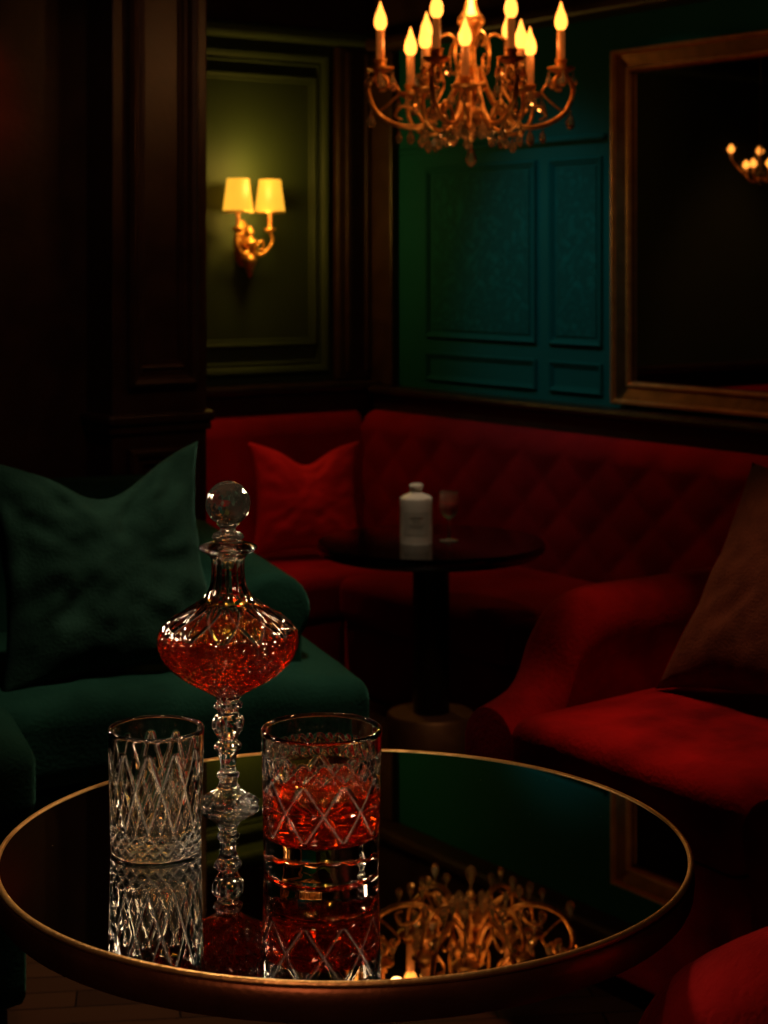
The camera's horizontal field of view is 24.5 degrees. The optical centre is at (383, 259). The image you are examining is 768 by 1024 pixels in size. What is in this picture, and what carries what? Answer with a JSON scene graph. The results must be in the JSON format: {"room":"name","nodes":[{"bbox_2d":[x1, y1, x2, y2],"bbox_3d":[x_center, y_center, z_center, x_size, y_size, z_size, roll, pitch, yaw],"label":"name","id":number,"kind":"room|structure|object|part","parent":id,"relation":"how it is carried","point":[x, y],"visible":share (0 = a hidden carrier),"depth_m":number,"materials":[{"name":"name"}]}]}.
{"room":"bar","nodes":[
{"label":"bar","id":0,"kind":"room"},
{"bbox_2d":[0,0,85,477],"bbox_3d":[-2.103,-0.025,3.125,3.432,2.350,0.070,0,0,-36],"label":"wall partition","id":1,"kind":"structure","parent":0,"point":[43,42],"depth_m":4.04,"materials":[{"name":"brown wood"}]},
{"bbox_2d":[83,421,210,434],"bbox_3d":[-0.579,0.385,4.153,0.263,0.020,0.240,0,0,-36],"label":"trim","id":2,"kind":"structure","parent":1,"relation":"attached to","point":[201,425],"depth_m":4.05,"materials":[{"name":"brown wood"}]},
{"bbox_2d":[80,409,214,426],"bbox_3d":[-0.577,0.362,4.151,0.277,0.025,0.255,0,0,-36],"label":"trim","id":3,"kind":"structure","parent":1,"relation":"attached to","point":[196,415],"depth_m":4.04,"materials":[{"name":"brown wood"}]},
{"bbox_2d":[127,0,197,387],"bbox_3d":[-0.505,-0.255,4.056,0.177,1.090,0.024,0,0,-36],"label":"trim","id":4,"kind":"structure","parent":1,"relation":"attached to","point":[137,377],"depth_m":4.02,"materials":[{"name":"brown wood"}]},
{"bbox_2d":[127,445,197,518],"bbox_3d":[-0.505,0.665,4.056,0.177,0.470,0.024,0,0,-36],"label":"trim","id":5,"kind":"structure","parent":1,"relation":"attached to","point":[136,458],"depth_m":4.03,"materials":[{"name":"brown wood"}]},
{"bbox_2d":[141,0,185,369],"bbox_3d":[-0.508,-0.255,4.060,0.123,1.010,0.012,0,0,-36],"label":"trim","id":6,"kind":"structure","parent":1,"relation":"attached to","point":[179,363],"depth_m":4.09,"materials":[{"name":"brown wood"}]},
{"bbox_2d":[86,0,205,521],"bbox_3d":[-0.577,-0.025,4.154,0.246,2.350,0.220,0,0,-36],"label":"wall pillar","id":7,"kind":"structure","parent":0,"point":[107,392],"depth_m":4.06,"materials":[{"name":"brown wood"}]},
{"bbox_2d":[206,36,365,421],"bbox_3d":[-2.046,-0.025,4.271,5.061,2.350,0.101,0,0,-36],"label":"wall","id":8,"kind":"structure","parent":0,"point":[256,130],"depth_m":5.41,"materials":[{"name":"green paint"}]},
{"bbox_2d":[222,178,284,277],"bbox_3d":[-0.397,-0.094,5.322,0.206,0.298,0.117,0,0,-36],"label":"wall sconce","id":9,"kind":"object","parent":8,"relation":"attached to","point":[237,199],"visible":1,"depth_m":5.31,"materials":[{"name":"metal"}]},
{"bbox_3d":[-0.435,-0.144,5.280,0.094,0.005,0.094,0,0,-36],"label":"shade trim","id":10,"kind":"part","parent":9,"relation":"part of","materials":[{"name":"gold metal"}]},
{"bbox_3d":[-0.435,-0.194,5.280,0.092,0.098,0.092,0,0,-36],"label":"lamp shade","id":11,"kind":"part","parent":9,"relation":"part of","materials":[{"name":"yellow fabric"}]},
{"bbox_2d":[236,212,239,224],"bbox_3d":[-0.435,-0.132,5.280,0.012,0.056,0.012,0,0,-36],"label":"candle","id":12,"kind":"object","parent":9,"relation":"on","point":[237,213],"depth_m":5.28,"materials":[{"name":"metal"}]},
{"bbox_3d":[-0.427,-0.048,5.306,0.023,0.078,0.080,0,0,32],"label":"arm","id":13,"kind":"part","parent":9,"relation":"part of","materials":[{"name":"metal"}]},
{"bbox_3d":[-0.407,-0.025,5.337,0.052,0.160,0.061,0,0,-36],"label":"stem","id":14,"kind":"part","parent":9,"relation":"part of","materials":[{"name":"metal"}]},
{"bbox_3d":[-0.371,-0.048,5.346,0.080,0.078,0.023,0,0,-14],"label":"arm","id":15,"kind":"part","parent":9,"relation":"part of","materials":[{"name":"metal"}]},
{"bbox_3d":[-0.344,-0.144,5.346,0.094,0.005,0.094,0,0,-36],"label":"shade trim","id":16,"kind":"part","parent":9,"relation":"part of","materials":[{"name":"gold metal"}]},
{"bbox_3d":[-0.344,-0.194,5.346,0.092,0.098,0.092,0,0,-36],"label":"lamp shade","id":17,"kind":"part","parent":9,"relation":"part of","materials":[{"name":"yellow fabric"}]},
{"bbox_2d":[268,213,271,224],"bbox_3d":[-0.344,-0.132,5.346,0.012,0.056,0.012,0,0,-36],"label":"candle","id":18,"kind":"object","parent":9,"relation":"on","point":[269,214],"depth_m":5.34,"materials":[{"name":"wax"}]},
{"bbox_2d":[206,69,316,348],"bbox_3d":[-0.507,-0.152,5.306,0.729,0.835,0.016,0,0,-36],"label":"trim","id":19,"kind":"structure","parent":8,"relation":"attached to","point":[222,74],"depth_m":5.51,"materials":[{"name":"green paint"}]},
{"bbox_2d":[206,45,328,376],"bbox_3d":[-0.516,-0.145,5.294,0.840,0.990,0.024,0,0,-36],"label":"trim","id":20,"kind":"structure","parent":8,"relation":"attached to","point":[320,63],"depth_m":5.52,"materials":[{"name":"green paint"}]},
{"bbox_2d":[206,390,373,417],"bbox_3d":[-0.858,0.448,5.016,2.061,0.085,0.075,0,0,-36],"label":"trim","id":21,"kind":"structure","parent":8,"relation":"attached to","point":[362,401],"depth_m":5.39,"materials":[{"name":"brown wood"}]},
{"bbox_2d":[206,0,374,33],"bbox_3d":[-0.865,-0.955,5.027,2.061,0.490,0.050,0,0,-36],"label":"trim","id":22,"kind":"structure","parent":8,"relation":"attached to","point":[358,16],"depth_m":5.44,"materials":[{"name":"brown wood"}]},
{"bbox_2d":[206,19,374,47],"bbox_3d":[-0.854,-0.690,5.010,2.061,0.040,0.090,0,0,-36],"label":"trim","id":23,"kind":"structure","parent":8,"relation":"attached to","point":[220,28],"depth_m":5.37,"materials":[{"name":"green paint"}]},
{"bbox_2d":[206,379,381,397],"bbox_3d":[-0.851,0.392,5.006,2.061,0.027,0.100,0,0,-36],"label":"trim","id":24,"kind":"structure","parent":8,"relation":"attached to","point":[347,385],"depth_m":5.36,"materials":[{"name":"brown wood"}]},
{"bbox_2d":[346,52,351,371],"bbox_3d":[-0.110,-0.150,5.543,0.019,1.000,0.012,0,0,-36],"label":"trim","id":25,"kind":"structure","parent":8,"relation":"attached to","point":[348,54],"depth_m":5.54,"materials":[{"name":"brown wood"}]},
{"bbox_2d":[332,46,374,380],"bbox_3d":[-0.096,-0.146,5.586,0.146,1.048,0.040,0,0,-36],"label":"trim","id":26,"kind":"structure","parent":8,"relation":"attached to","point":[358,372],"depth_m":5.55,"materials":[{"name":"brown wood"}]},
{"bbox_2d":[365,54,370,370],"bbox_3d":[-0.051,-0.150,5.586,0.019,1.000,0.012,0,0,-36],"label":"trim","id":27,"kind":"structure","parent":8,"relation":"attached to","point":[367,56],"depth_m":5.58,"materials":[{"name":"brown wood"}]},
{"bbox_2d":[7,698,653,1023],"bbox_3d":[-0.379,1.190,1.951,5.061,0.080,5.812,0,0,-36],"label":"floor","id":28,"kind":"structure","parent":0,"point":[51,997],"depth_m":2.72,"materials":[{"name":"brown wood"}]},
{"bbox_2d":[0,706,35,1023],"bbox_3d":[-0.810,0.919,2.600,0.560,0.459,0.280,0,0,-20],"label":"sofa arm","id":29,"kind":"object","parent":28,"relation":"on","point":[17,759],"visible":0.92,"depth_m":2.56,"materials":[{"name":"green fabric"}]},
{"bbox_2d":[0,706,35,829],"bbox_3d":[-0.810,0.760,2.600,0.560,0.140,0.280,0,0,-20],"label":"seat cushion","id":30,"kind":"object","parent":29,"relation":"on","point":[17,759],"depth_m":2.56,"materials":[{"name":"green fabric"}]},
{"bbox_2d":[0,474,368,815],"bbox_3d":[-0.907,0.799,3.220,1.602,0.699,0.815,0,0,-20],"label":"sofa","id":31,"kind":"object","parent":28,"relation":"on","point":[65,723],"visible":0.33,"depth_m":3.03,"materials":[{"name":"green fabric"}]},
{"bbox_3d":[-1.049,0.750,3.482,1.330,0.600,0.224,0,0,-20],"label":"backrest","id":32,"kind":"part","parent":31,"relation":"part of","materials":[{"name":"green fabric"}]},
{"bbox_2d":[0,441,207,691],"bbox_3d":[-0.495,0.539,3.129,0.418,0.406,0.201,0,0,-32],"label":"throw pillow","id":33,"kind":"object","parent":31,"relation":"on","point":[91,585],"visible":0.88,"depth_m":3.06,"materials":[{"name":"green fabric"}]},
{"bbox_2d":[0,632,368,789],"bbox_3d":[-0.465,0.798,3.280,0.730,0.172,0.626,0,0,-20],"label":"seat cushion","id":34,"kind":"object","parent":31,"relation":"on","point":[65,723],"depth_m":3.00,"materials":[{"name":"green fabric"}]},
{"bbox_3d":[-0.304,0.811,3.482,0.144,0.517,0.630,0,0,-20],"label":"arm","id":35,"kind":"part","parent":31,"relation":"part of","materials":[{"name":"green fabric"}]},
{"bbox_2d":[0,749,694,1023],"bbox_3d":[-0.037,0.849,1.667,0.649,0.602,0.649,0,0,0],"label":"cocktail table","id":36,"kind":"object","parent":28,"relation":"on","point":[497,884],"visible":0.83,"depth_m":1.51,"materials":[{"name":"black mirror"}]},
{"bbox_2d":[107,715,203,863],"bbox_3d":[-0.212,0.492,1.650,0.090,0.115,0.090,0,0,5],"label":"tumbler","id":37,"kind":"object","parent":36,"relation":"on","point":[155,762],"visible":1,"depth_m":1.61,"materials":[{"name":"clear glass"}]},
{"bbox_2d":[157,481,298,813],"bbox_3d":[-0.157,0.386,1.786,0.142,0.328,0.142,0,0,30],"label":"decanter","id":38,"kind":"object","parent":36,"relation":"on","point":[228,643],"visible":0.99,"depth_m":1.76,"materials":[{"name":"clear glass"}]},
{"bbox_2d":[261,712,381,886],"bbox_3d":[-0.057,0.486,1.601,0.109,0.128,0.109,0,0,-14],"label":"tumbler","id":39,"kind":"object","parent":36,"relation":"on","point":[321,771],"visible":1,"depth_m":1.56,"materials":[{"name":"clear glass"}]},
{"bbox_2d":[317,524,545,754],"bbox_3d":[0.110,0.904,4.150,0.536,0.491,0.536,0,0,0],"label":"side table","id":40,"kind":"object","parent":28,"relation":"on","point":[429,723],"visible":0.92,"depth_m":4.11,"materials":[{"name":"black paint"}]},
{"bbox_2d":[400,483,432,544],"bbox_3d":[0.075,0.591,4.130,0.077,0.140,0.077,0,0,0],"label":"bottle","id":41,"kind":"object","parent":40,"relation":"on","point":[416,507],"visible":1,"depth_m":4.10,"materials":[{"name":"white ceramic"}]},
{"bbox_3d":[0.075,0.528,4.130,0.033,0.014,0.033,0,0,0],"label":"lid","id":42,"kind":"part","parent":41,"relation":"part of","materials":[{"name":"white plastic"}]},
{"bbox_2d":[409,518,423,527],"bbox_3d":[0.075,0.608,4.093,0.034,0.024,0.004,0,0,0],"label":"print","id":43,"kind":"object","parent":41,"relation":"attached to","point":[413,522],"depth_m":4.09},
{"bbox_2d":[439,490,458,541],"bbox_3d":[0.152,0.601,4.150,0.048,0.116,0.048,0,0,0],"label":"glass","id":44,"kind":"object","parent":40,"relation":"on","point":[448,499],"visible":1,"depth_m":4.13,"materials":[{"name":"clear glass"}]},
{"bbox_2d":[206,409,767,711],"bbox_3d":[-0.343,0.807,4.040,2.358,0.685,2.242,0,0,-36],"label":"banquette","id":45,"kind":"object","parent":28,"relation":"on","point":[603,509],"visible":0.38,"depth_m":4.66,"materials":[{"name":"red fabric"}]},
{"bbox_3d":[-1.006,0.677,4.862,2.240,0.425,0.130,0,0,-36],"label":"backrest","id":46,"kind":"part","parent":45,"relation":"part of","materials":[{"name":"red fabric"}]},
{"bbox_2d":[247,441,358,554],"bbox_3d":[-0.219,0.667,4.962,0.328,0.314,0.169,0,0,-13],"label":"throw pillow","id":47,"kind":"object","parent":45,"relation":"on","point":[298,505],"visible":0.94,"depth_m":4.91,"materials":[{"name":"red fabric"}]},
{"bbox_3d":[-0.218,0.895,5.012,0.785,0.130,0.590,0,0,-36],"label":"seat","id":48,"kind":"part","parent":45,"relation":"part of","materials":[{"name":"red fabric"}]},
{"bbox_3d":[0.280,0.895,4.571,0.510,0.130,0.697,0,0,-36],"label":"seat","id":49,"kind":"part","parent":45,"relation":"part of","materials":[{"name":"red fabric"}]},
{"bbox_3d":[0.724,0.895,3.953,0.510,0.130,0.815,0,0,-36],"label":"seat","id":50,"kind":"part","parent":45,"relation":"part of","materials":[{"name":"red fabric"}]},
{"bbox_3d":[0.598,0.677,4.642,0.128,0.425,2.122,0,0,-36],"label":"backrest","id":51,"kind":"part","parent":45,"relation":"part of","materials":[{"name":"red fabric"}]},
{"bbox_2d":[465,567,767,995],"bbox_3d":[0.719,0.759,2.881,0.950,0.738,0.750,0,0,-36],"label":"armchair","id":52,"kind":"object","parent":28,"relation":"on","point":[583,700],"visible":0.62,"depth_m":2.72,"materials":[{"name":"red fabric"}]},
{"bbox_3d":[0.492,0.805,3.094,0.800,0.513,0.128,0,0,-36],"label":"arm","id":53,"kind":"part","parent":52,"relation":"part of","materials":[{"name":"red fabric"}]},
{"bbox_2d":[511,687,767,876],"bbox_3d":[0.644,0.779,2.830,0.770,0.150,0.507,0,0,-36],"label":"seat cushion","id":54,"kind":"object","parent":52,"relation":"on","point":[698,757],"depth_m":2.63,"materials":[{"name":"red fabric"}]},
{"bbox_2d":[655,462,767,694],"bbox_3d":[0.679,0.522,2.834,0.262,0.374,0.455,0,0,-37],"label":"throw pillow","id":55,"kind":"object","parent":52,"relation":"on","point":[723,645],"visible":1,"depth_m":2.85,"materials":[{"name":"brown fabric"}]},
{"bbox_3d":[0.848,0.805,2.598,0.800,0.513,0.128,0,0,-36],"label":"arm","id":56,"kind":"part","parent":52,"relation":"part of","materials":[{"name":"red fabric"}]},
{"bbox_2d":[639,926,767,1023],"bbox_3d":[0.565,0.812,1.528,0.740,0.675,0.465,0,0,0],"label":"armchair","id":57,"kind":"object","parent":28,"relation":"on","point":[728,984],"visible":1,"depth_m":1.39,"materials":[{"name":"red fabric"}]},
{"bbox_2d":[375,0,767,421],"bbox_3d":[1.664,-0.025,3.358,0.101,2.350,5.712,0,0,-36],"label":"wall","id":58,"kind":"structure","parent":0,"point":[589,44],"depth_m":4.96,"materials":[{"name":"teal paint"}]},
{"bbox_2d":[371,51,397,385],"bbox_3d":[0.001,-0.129,5.561,0.030,1.042,0.114,0,0,-36],"label":"trim","id":59,"kind":"structure","parent":58,"relation":"attached to","point":[384,146],"depth_m":5.53,"materials":[{"name":"brown wood"}]},
{"bbox_2d":[375,0,585,37],"bbox_3d":[1.308,-0.945,3.724,0.053,0.510,4.522,0,0,-36],"label":"trim","id":60,"kind":"structure","parent":58,"relation":"attached to","point":[401,15],"depth_m":5.31,"materials":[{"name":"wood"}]},
{"bbox_2d":[425,352,536,389],"bbox_3d":[0.277,0.323,5.194,0.010,0.085,0.514,0,0,-36],"label":"trim","id":61,"kind":"structure","parent":58,"relation":"attached to","point":[428,355],"depth_m":5.18,"materials":[{"name":"teal paint"}]},
{"bbox_2d":[425,161,536,342],"bbox_3d":[0.277,-0.022,5.194,0.012,0.515,0.514,0,0,-36],"label":"trim","id":62,"kind":"structure","parent":58,"relation":"attached to","point":[524,164],"depth_m":5.19,"materials":[{"name":"teal paint"}]},
{"bbox_2d":[433,170,529,333],"bbox_3d":[0.281,-0.022,5.194,0.004,0.465,0.448,0,0,-36],"label":"wall panel","id":63,"kind":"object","parent":58,"relation":"attached to","point":[481,221],"depth_m":5.18,"materials":[{"name":"teal paint"}]},
{"bbox_2d":[399,133,606,154],"bbox_3d":[0.322,-0.334,5.126,0.017,0.017,0.934,0,0,-36],"label":"trim","id":64,"kind":"structure","parent":58,"relation":"attached to","point":[595,136],"depth_m":5.01,"materials":[{"name":"teal paint"}]},
{"bbox_2d":[365,0,708,52],"bbox_3d":[1.292,-0.670,3.713,0.091,0.040,4.522,0,0,-36],"label":"trim","id":65,"kind":"structure","parent":58,"relation":"attached to","point":[588,9],"depth_m":4.82,"materials":[{"name":"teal wood"}]},
{"bbox_2d":[368,385,767,434],"bbox_3d":[1.297,0.404,3.710,0.086,0.023,4.512,0,0,-36],"label":"trim","id":66,"kind":"structure","parent":58,"relation":"attached to","point":[707,422],"depth_m":4.72,"materials":[{"name":"brown wood"}]},
{"bbox_2d":[374,394,767,455],"bbox_3d":[1.307,0.453,3.717,0.060,0.075,4.512,0,0,-36],"label":"trim","id":67,"kind":"structure","parent":58,"relation":"attached to","point":[740,442],"depth_m":4.74,"materials":[{"name":"brown wood"}]},
{"bbox_2d":[548,156,602,346],"bbox_3d":[0.522,-0.022,4.852,0.011,0.515,0.216,0,0,-36],"label":"trim","id":68,"kind":"structure","parent":58,"relation":"attached to","point":[595,159],"depth_m":4.86,"materials":[{"name":"teal paint"}]},
{"bbox_2d":[548,360,602,395],"bbox_3d":[0.523,0.323,4.853,0.010,0.085,0.216,0,0,-36],"label":"trim","id":69,"kind":"structure","parent":58,"relation":"attached to","point":[551,387],"depth_m":4.85,"materials":[{"name":"teal paint"}]},
{"bbox_2d":[556,166,596,337],"bbox_3d":[0.527,-0.022,4.852,0.004,0.465,0.163,0,0,-36],"label":"wall panel","id":70,"kind":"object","parent":58,"relation":"attached to","point":[576,187],"depth_m":4.85,"materials":[{"name":"teal paint"}]},
{"bbox_2d":[610,29,767,418],"bbox_3d":[0.936,-0.086,4.251,0.038,0.937,1.111,0,0,-36],"label":"framed mirror","id":71,"kind":"object","parent":58,"relation":"attached to","point":[689,118],"visible":1,"depth_m":4.49,"materials":[{"name":"brown metal"}]},
{"bbox_3d":[-0.379,-1.240,1.951,5.061,0.080,5.812,0,0,-36],"label":"ceiling","id":72,"kind":"structure","parent":0,"visible":0},
{"bbox_2d":[363,0,576,166],"bbox_3d":[0.185,-0.699,3.797,0.454,1.000,0.415,0,0,0],"label":"chandelier","id":73,"kind":"object","parent":72,"relation":"hanging from","point":[470,112],"visible":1,"depth_m":3.77,"materials":[{"name":"metal"}]},
{"bbox_2d":[376,30,383,58],"bbox_3d":[-0.008,-0.463,3.814,0.017,0.064,0.017,0,0,4],"label":"candle","id":74,"kind":"object","parent":73,"relation":"on","point":[380,33],"depth_m":3.81,"materials":[{"name":"wax"}]},
{"bbox_3d":[-0.008,-0.526,3.814,0.027,0.063,0.027,0,0,4],"label":"flame bulb","id":75,"kind":"part","parent":73,"relation":"part of","materials":[{"name":"orange"}]},
{"bbox_3d":[0.058,-0.474,3.840,0.027,0.063,0.027,0,0,17],"label":"flame bulb","id":76,"kind":"part","parent":73,"relation":"part of","materials":[{"name":"orange"}]},
{"bbox_2d":[407,55,414,83],"bbox_3d":[0.058,-0.411,3.840,0.017,0.064,0.017,0,0,17],"label":"candle","id":77,"kind":"object","parent":73,"relation":"on","point":[410,58],"depth_m":3.83,"materials":[{"name":"wax"}]},
{"bbox_3d":[0.068,-0.384,3.808,0.215,0.209,0.013,0,0,4],"label":"arm","id":78,"kind":"part","parent":73,"relation":"part of","materials":[{"name":"metal"}]},
{"bbox_2d":[421,48,428,77],"bbox_3d":[0.086,-0.411,3.710,0.017,0.064,0.017,0,0,-42],"label":"candle","id":79,"kind":"object","parent":73,"relation":"on","point":[424,51],"depth_m":3.70,"materials":[{"name":"wax"}]},
{"bbox_3d":[0.086,-0.474,3.710,0.028,0.063,0.028,0,0,-42],"label":"flame bulb","id":80,"kind":"part","parent":73,"relation":"part of","materials":[{"name":"orange"}]},
{"bbox_3d":[0.095,-0.526,3.972,0.027,0.063,0.027,0,0,-28],"label":"flame bulb","id":81,"kind":"part","parent":73,"relation":"part of","materials":[{"name":"orange"}]},
{"bbox_3d":[0.111,-0.314,3.823,0.134,0.095,0.012,0,0,17],"label":"arm","id":82,"kind":"part","parent":73,"relation":"part of","materials":[{"name":"metal"}]},
{"bbox_3d":[0.107,-0.526,3.622,0.027,0.063,0.028,0,0,24],"label":"flame bulb","id":83,"kind":"part","parent":73,"relation":"part of","materials":[{"name":"orange"}]},
{"bbox_2d":[432,18,440,47],"bbox_3d":[0.107,-0.463,3.622,0.017,0.064,0.017,0,0,24],"label":"candle","id":84,"kind":"object","parent":73,"relation":"on","point":[436,22],"depth_m":3.62,"materials":[{"name":"wax"}]},
{"bbox_3d":[0.131,-0.384,3.905,0.013,0.209,0.215,0,0,-28],"label":"arm","id":85,"kind":"part","parent":73,"relation":"part of","materials":[{"name":"metal"}]},
{"bbox_3d":[0.128,-0.314,3.747,0.134,0.095,0.012,0,0,-42],"label":"arm","id":86,"kind":"part","parent":73,"relation":"part of","materials":[{"name":"metal"}]},
{"bbox_3d":[0.138,-0.384,3.691,0.013,0.209,0.215,0,0,24],"label":"arm","id":87,"kind":"part","parent":73,"relation":"part of","materials":[{"name":"metal"}]},
{"bbox_2d":[461,46,468,75],"bbox_3d":[0.168,-0.411,3.666,0.017,0.064,0.017,0,0,8],"label":"candle","id":88,"kind":"object","parent":73,"relation":"on","point":[464,49],"depth_m":3.66,"materials":[{"name":"wax"}]},
{"bbox_3d":[0.168,-0.474,3.666,0.027,0.063,0.027,0,0,8],"label":"flame bulb","id":89,"kind":"part","parent":73,"relation":"part of","materials":[{"name":"orange"}]},
{"bbox_3d":[0.176,-0.314,3.722,0.012,0.095,0.134,0,0,8],"label":"arm","id":90,"kind":"part","parent":73,"relation":"part of","materials":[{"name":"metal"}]},
{"bbox_3d":[0.243,-0.384,3.905,0.013,0.209,0.215,0,0,28],"label":"arm","id":91,"kind":"part","parent":73,"relation":"part of","materials":[{"name":"metal"}]},
{"bbox_3d":[0.232,-0.384,3.689,0.013,0.209,0.215,0,0,-22],"label":"arm","id":92,"kind":"part","parent":73,"relation":"part of","materials":[{"name":"metal"}]},
{"bbox_3d":[0.246,-0.314,3.747,0.134,0.095,0.012,0,0,42],"label":"arm","id":93,"kind":"part","parent":73,"relation":"part of","materials":[{"name":"metal"}]},
{"bbox_3d":[0.278,-0.526,3.972,0.027,0.063,0.027,0,0,28],"label":"flame bulb","id":94,"kind":"part","parent":73,"relation":"part of","materials":[{"name":"yellow glass"}]},
{"bbox_3d":[0.260,-0.526,3.619,0.027,0.063,0.027,0,0,-22],"label":"flame bulb","id":95,"kind":"part","parent":73,"relation":"part of","materials":[{"name":"yellow glass"}]},
{"bbox_2d":[507,17,514,47],"bbox_3d":[0.260,-0.463,3.619,0.017,0.064,0.017,0,0,-22],"label":"candle","id":96,"kind":"object","parent":73,"relation":"on","point":[510,20],"depth_m":3.61,"materials":[{"name":"wax"}]},
{"bbox_3d":[0.263,-0.314,3.822,0.134,0.095,0.012,0,0,-16],"label":"arm","id":97,"kind":"part","parent":73,"relation":"part of","materials":[{"name":"metal"}]},
{"bbox_2d":[517,48,524,67],"bbox_3d":[0.287,-0.411,3.710,0.017,0.064,0.017,0,0,42],"label":"candle","id":98,"kind":"object","parent":73,"relation":"on","point":[521,51],"depth_m":3.70,"materials":[{"name":"wax"}]},
{"bbox_3d":[0.287,-0.474,3.710,0.027,0.063,0.028,0,0,42],"label":"flame bulb","id":99,"kind":"part","parent":73,"relation":"part of","materials":[{"name":"yellow glass"}]},
{"bbox_3d":[0.306,-0.384,3.808,0.215,0.209,0.013,0,0,-4],"label":"arm","id":100,"kind":"part","parent":73,"relation":"part of","materials":[{"name":"metal"}]},
{"bbox_3d":[0.317,-0.474,3.837,0.027,0.063,0.027,0,0,-16],"label":"flame bulb","id":101,"kind":"part","parent":73,"relation":"part of","materials":[{"name":"yellow glass"}]},
{"bbox_2d":[526,55,533,83],"bbox_3d":[0.317,-0.411,3.837,0.017,0.064,0.017,0,0,-16],"label":"candle","id":102,"kind":"object","parent":73,"relation":"on","point":[529,58],"depth_m":3.83,"materials":[{"name":"wax"}]},
{"bbox_3d":[0.381,-0.526,3.814,0.027,0.063,0.027,0,0,-4],"label":"flame bulb","id":103,"kind":"part","parent":73,"relation":"part of","materials":[{"name":"yellow glass"}]},
{"bbox_2d":[557,30,564,58],"bbox_3d":[0.381,-0.463,3.814,0.017,0.064,0.017,0,0,-4],"label":"candle","id":104,"kind":"object","parent":73,"relation":"on","point":[560,33],"depth_m":3.81,"materials":[{"name":"wax"}]}
]}

